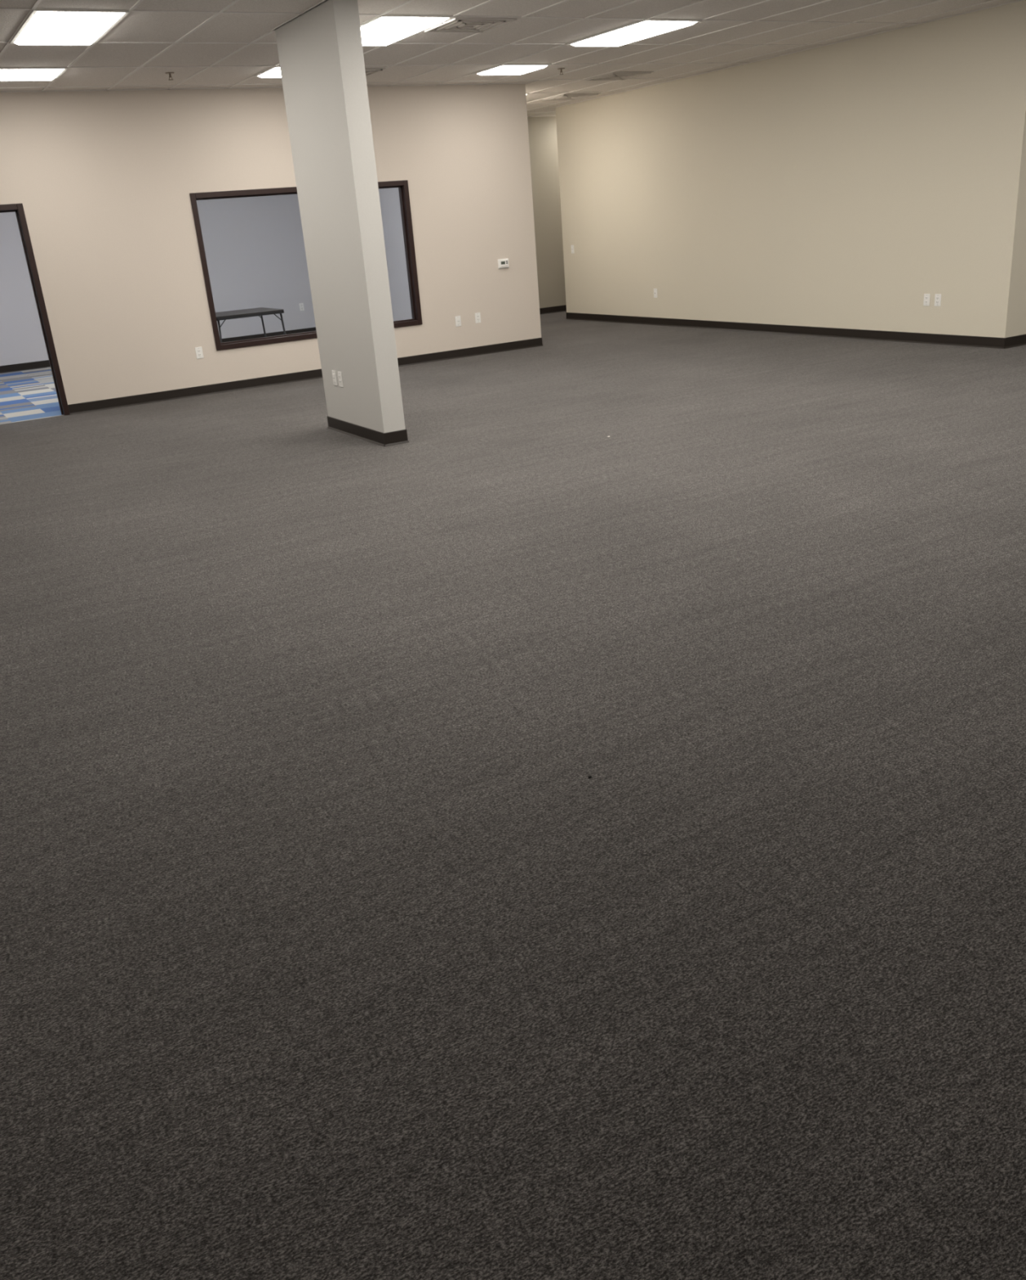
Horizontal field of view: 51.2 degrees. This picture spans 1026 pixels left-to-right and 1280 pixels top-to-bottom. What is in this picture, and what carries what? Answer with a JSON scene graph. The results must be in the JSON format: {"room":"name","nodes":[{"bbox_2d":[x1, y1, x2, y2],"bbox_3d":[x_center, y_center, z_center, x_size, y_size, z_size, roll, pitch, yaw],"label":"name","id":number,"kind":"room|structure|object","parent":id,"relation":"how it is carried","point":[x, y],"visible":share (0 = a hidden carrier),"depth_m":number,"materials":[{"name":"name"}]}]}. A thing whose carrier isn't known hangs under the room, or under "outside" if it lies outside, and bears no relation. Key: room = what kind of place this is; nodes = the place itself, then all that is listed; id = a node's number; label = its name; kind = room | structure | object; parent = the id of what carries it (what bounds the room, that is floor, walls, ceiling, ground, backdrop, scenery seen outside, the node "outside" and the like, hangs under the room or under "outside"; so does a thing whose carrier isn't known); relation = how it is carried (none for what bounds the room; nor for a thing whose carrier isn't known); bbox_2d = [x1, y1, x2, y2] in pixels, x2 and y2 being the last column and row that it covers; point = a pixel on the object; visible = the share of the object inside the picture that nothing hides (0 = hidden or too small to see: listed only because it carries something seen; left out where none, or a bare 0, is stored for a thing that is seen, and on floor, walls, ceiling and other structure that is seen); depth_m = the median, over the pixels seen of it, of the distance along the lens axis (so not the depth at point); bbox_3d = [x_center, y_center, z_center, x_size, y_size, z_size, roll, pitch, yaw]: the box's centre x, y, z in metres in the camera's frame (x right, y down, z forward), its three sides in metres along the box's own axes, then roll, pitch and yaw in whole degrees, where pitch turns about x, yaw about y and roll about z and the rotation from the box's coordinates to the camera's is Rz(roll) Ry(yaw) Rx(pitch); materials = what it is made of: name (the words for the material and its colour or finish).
{"room":"empty office space","nodes":[
{"label":"empty office space","id":0,"kind":"room"},
{"bbox_2d":[0,194,315,365],"bbox_3d":[-7.241,-5.520,15.619,10.708,3.046,0.100,-16,24,-27],"label":"wall","id":1,"kind":"structure","parent":0,"point":[255,249],"depth_m":17.13,"materials":[{"name":"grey paint"}]},
{"bbox_2d":[298,302,304,311],"bbox_3d":[-3.520,-5.548,17.855,0.076,0.122,0.010,-16,24,-27],"label":"wall outlet","id":2,"kind":"object","parent":1,"relation":"attached to","point":[301,304],"visible":1,"depth_m":17.86,"materials":[{"name":"white plastic"}]},
{"bbox_2d":[215,307,286,342],"bbox_3d":[-3.413,-3.792,13.625,0.892,0.727,0.892,-16,24,-27],"label":"folding table","id":3,"kind":"object","parent":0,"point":[260,312],"visible":0.48,"depth_m":13.28,"materials":[{"name":"plastic"}]},
{"bbox_2d":[0,84,541,404],"bbox_3d":[-2.291,-4.526,12.088,5.866,3.046,0.130,-16,24,-27],"label":"wall","id":4,"kind":"structure","parent":0,"point":[106,180],"depth_m":11.44,"materials":[{"name":"beige paint"}]},
{"bbox_2d":[0,106,22,204],"bbox_3d":[-5.309,-4.638,10.173,0.982,0.982,0.130,-16,24,-27],"label":"header","id":5,"kind":"object","parent":4,"relation":"attached to","point":[10,193],"depth_m":10.39,"materials":[{"name":"beige paint"}]},
{"bbox_2d":[0,203,70,415],"bbox_3d":[-5.195,-3.225,10.731,0.982,2.064,0.166,-16,24,-27],"label":"door frame","id":6,"kind":"structure","parent":4,"relation":"in","point":[18,208],"depth_m":10.84,"materials":[{"name":"brown wood"}]},
{"bbox_2d":[195,346,204,359],"bbox_3d":[-3.442,-3.151,11.761,0.076,0.122,0.010,-16,24,-27],"label":"wall outlet","id":7,"kind":"object","parent":4,"relation":"attached to","point":[199,354],"visible":1,"depth_m":11.76,"materials":[{"name":"white plastic"}]},
{"bbox_2d":[0,305,566,414],"bbox_3d":[-2.874,-4.142,15.252,17.200,0.102,5.698,-16,24,-27],"label":"baseboard","id":8,"kind":"structure","parent":4,"relation":"attached to","point":[134,400],"depth_m":12.42,"materials":[{"name":"plastic"}]},
{"bbox_2d":[189,180,422,350],"bbox_3d":[-2.284,-4.277,12.178,2.533,1.610,0.166,-16,24,-27],"label":"window","id":9,"kind":"structure","parent":4,"relation":"in","point":[402,185],"depth_m":12.15,"materials":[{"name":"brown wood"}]},
{"bbox_2d":[454,315,461,326],"bbox_3d":[-0.675,-3.929,13.212,0.076,0.122,0.010,-16,24,-27],"label":"wall outlet","id":10,"kind":"object","parent":4,"relation":"attached to","point":[458,321],"visible":1,"depth_m":13.21,"materials":[{"name":"white plastic"}]},
{"bbox_2d":[475,312,480,323],"bbox_3d":[-0.436,-4.007,13.335,0.076,0.122,0.010,-16,24,-27],"label":"wall outlet","id":11,"kind":"object","parent":4,"relation":"attached to","point":[477,316],"visible":1,"depth_m":13.33,"materials":[{"name":"white plastic"}]},
{"bbox_2d":[497,258,509,268],"bbox_3d":[-0.115,-4.668,13.293,0.150,0.110,0.031,-16,24,-27],"label":"thermostat","id":12,"kind":"object","parent":4,"relation":"attached to","point":[502,263],"visible":1,"depth_m":13.28,"materials":[{"name":"white plastic"}]},
{"bbox_2d":[275,0,405,433],"bbox_3d":[-1.327,-3.110,8.308,0.185,3.046,1.188,-16,24,-27],"label":"column","id":13,"kind":"structure","parent":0,"point":[320,51],"depth_m":8.05,"materials":[{"name":"paint"}]},
{"bbox_2d":[331,370,337,386],"bbox_3d":[-1.484,-2.176,8.903,0.010,0.122,0.076,-16,24,-27],"label":"wall outlet","id":14,"kind":"object","parent":13,"relation":"attached to","point":[334,374],"visible":1,"depth_m":8.89,"materials":[{"name":"white plastic"}]},
{"bbox_2d":[337,371,343,386],"bbox_3d":[-1.418,-2.139,8.798,0.010,0.122,0.076,-16,24,-27],"label":"wall outlet","id":15,"kind":"object","parent":13,"relation":"attached to","point":[340,374],"visible":1,"depth_m":8.79,"materials":[{"name":"white plastic"}]},
{"bbox_2d":[327,416,408,446],"bbox_3d":[-1.217,-1.745,8.847,0.221,0.102,1.224,-16,24,-27],"label":"baseboard","id":16,"kind":"structure","parent":13,"relation":"attached to","point":[400,437],"depth_m":8.56,"materials":[{"name":"plastic"}]},
{"bbox_2d":[378,187,412,320],"bbox_3d":[-1.267,-6.032,15.690,0.130,3.046,5.550,-16,24,-27],"label":"wall","id":17,"kind":"structure","parent":0,"point":[389,200],"depth_m":16.63,"materials":[{"name":"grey paint"}]},
{"bbox_2d":[0,0,1018,116],"bbox_3d":[1.180,-4.591,7.248,17.400,0.100,19.400,-16,24,-27],"label":"ceiling","id":18,"kind":"structure","parent":0,"point":[136,27],"depth_m":9.42,"materials":[{"name":"tile"}]},
{"bbox_2d":[0,67,68,80],"bbox_3d":[-4.201,-4.871,9.236,0.610,0.030,0.610,-16,24,-27],"label":"ceiling light","id":19,"kind":"object","parent":18,"relation":"in","point":[38,73],"depth_m":9.14,"materials":[{"name":"white plastic"}]},
{"bbox_2d":[9,9,129,45],"bbox_3d":[-3.119,-4.271,7.496,0.610,0.030,1.220,-16,24,-27],"label":"ceiling light","id":20,"kind":"object","parent":18,"relation":"in","point":[42,27],"depth_m":7.36,"materials":[{"name":"white plastic"}]},
{"bbox_2d":[164,71,173,80],"bbox_3d":[-3.155,-5.188,9.869,0.080,0.062,0.080,-16,24,-27],"label":"sprinkler","id":21,"kind":"object","parent":18,"relation":"attached to","point":[170,73],"visible":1,"depth_m":9.86,"materials":[{"name":"metal"}]},
{"bbox_2d":[253,66,281,78],"bbox_3d":[-2.105,-5.473,10.331,0.610,0.030,0.610,-16,24,-27],"label":"ceiling light","id":22,"kind":"object","parent":18,"relation":"in","point":[274,72],"depth_m":10.24,"materials":[{"name":"white plastic"}]},
{"bbox_2d":[364,67,385,76],"bbox_3d":[-1.673,-5.678,10.750,0.610,0.019,0.610,-16,24,-27],"label":"ceiling vent","id":23,"kind":"object","parent":18,"relation":"in","point":[369,71],"depth_m":10.64,"materials":[{"name":"white metal"}]},
{"bbox_2d":[360,15,453,45],"bbox_3d":[-1.023,-4.873,8.591,0.610,0.030,1.220,-16,24,-27],"label":"ceiling light","id":24,"kind":"object","parent":18,"relation":"in","point":[383,30],"depth_m":8.35,"materials":[{"name":"white plastic"}]},
{"bbox_2d":[422,16,520,32],"bbox_3d":[-0.345,-4.942,8.615,0.610,0.019,0.610,-16,24,-27],"label":"ceiling vent","id":25,"kind":"object","parent":18,"relation":"in","point":[455,24],"depth_m":8.57,"materials":[{"name":"white metal"}]},
{"bbox_2d":[0,0,1023,116],"bbox_3d":[1.184,-4.541,7.268,17.200,0.006,19.200,-16,24,-27],"label":"grid","id":26,"kind":"object","parent":18,"relation":"attached to","point":[34,7],"depth_m":9.87,"materials":[{"name":"white metal"}]},
{"bbox_2d":[473,64,551,75],"bbox_3d":[-0.009,-6.075,11.426,0.610,0.030,0.610,-16,24,-27],"label":"ceiling light","id":27,"kind":"object","parent":18,"relation":"in","point":[507,69],"depth_m":11.31,"materials":[{"name":"white plastic"}]},
{"bbox_2d":[557,67,564,75],"bbox_3d":[0.529,-6.225,11.740,0.080,0.062,0.080,-16,24,-27],"label":"sprinkler","id":28,"kind":"object","parent":18,"relation":"attached to","point":[561,68],"visible":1,"depth_m":11.73,"materials":[{"name":"metal"}]},
{"bbox_2d":[539,93,601,101],"bbox_3d":[0.779,-7.407,14.623,0.610,0.019,0.610,-16,24,-27],"label":"ceiling vent","id":29,"kind":"object","parent":18,"relation":"in","point":[575,96],"depth_m":14.55,"materials":[{"name":"white metal"}]},
{"bbox_2d":[583,71,653,80],"bbox_3d":[1.253,-6.702,12.743,0.610,0.019,0.610,-16,24,-27],"label":"ceiling vent","id":30,"kind":"object","parent":18,"relation":"in","point":[614,75],"depth_m":12.67,"materials":[{"name":"white metal"}]},
{"bbox_2d":[566,19,702,46],"bbox_3d":[1.072,-5.475,9.686,0.610,0.030,1.220,-16,24,-27],"label":"ceiling light","id":31,"kind":"object","parent":18,"relation":"in","point":[646,28],"depth_m":9.55,"materials":[{"name":"white plastic"}]},
{"bbox_2d":[0,311,1025,1279],"bbox_3d":[0.942,-1.900,9.072,17.300,0.101,21.100,-16,24,-27],"label":"floor","id":32,"kind":"structure","parent":0,"point":[331,948],"depth_m":3.02,"materials":[{"name":"grey carpet"}]},
{"bbox_2d":[527,115,566,308],"bbox_3d":[1.007,-7.165,18.093,6.492,3.046,0.100,-16,24,-27],"label":"wall","id":33,"kind":"structure","parent":0,"point":[542,131],"depth_m":17.77,"materials":[{"name":"paint"}]},
{"bbox_2d":[555,0,1025,337],"bbox_3d":[4.609,-5.955,14.293,4.314,3.046,7.929,-16,24,-27],"label":"wall","id":34,"kind":"structure","parent":0,"point":[844,184],"depth_m":12.10,"materials":[{"name":"beige paint"}]},
{"bbox_2d":[570,244,574,253],"bbox_3d":[0.916,-6.016,16.507,0.010,0.122,0.076,-16,24,-27],"label":"light switch","id":35,"kind":"object","parent":34,"relation":"attached to","point":[572,246],"visible":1,"depth_m":16.50,"materials":[{"name":"white plastic"}]},
{"bbox_2d":[653,288,657,297],"bbox_3d":[2.001,-4.872,15.060,0.011,0.122,0.076,-16,24,-27],"label":"outlet","id":36,"kind":"object","parent":34,"relation":"attached to","point":[655,290],"visible":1,"depth_m":15.06,"materials":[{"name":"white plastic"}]},
{"bbox_2d":[565,312,1025,348],"bbox_3d":[4.711,-4.588,14.828,4.332,0.102,7.965,-16,24,-27],"label":"baseboard","id":37,"kind":"structure","parent":34,"relation":"attached to","point":[911,337],"depth_m":12.60,"materials":[{"name":"plastic"}]},
{"bbox_2d":[923,293,930,306],"bbox_3d":[4.352,-3.578,11.275,0.010,0.122,0.076,-16,24,-27],"label":"wall outlet","id":38,"kind":"object","parent":34,"relation":"attached to","point":[926,296],"visible":1,"depth_m":11.27,"materials":[{"name":"white plastic"}]},
{"bbox_2d":[934,293,941,306],"bbox_3d":[4.423,-3.538,11.161,0.010,0.122,0.076,-16,24,-27],"label":"wall outlet","id":39,"kind":"object","parent":34,"relation":"attached to","point":[938,296],"visible":1,"depth_m":11.16,"materials":[{"name":"white plastic"}]}
]}

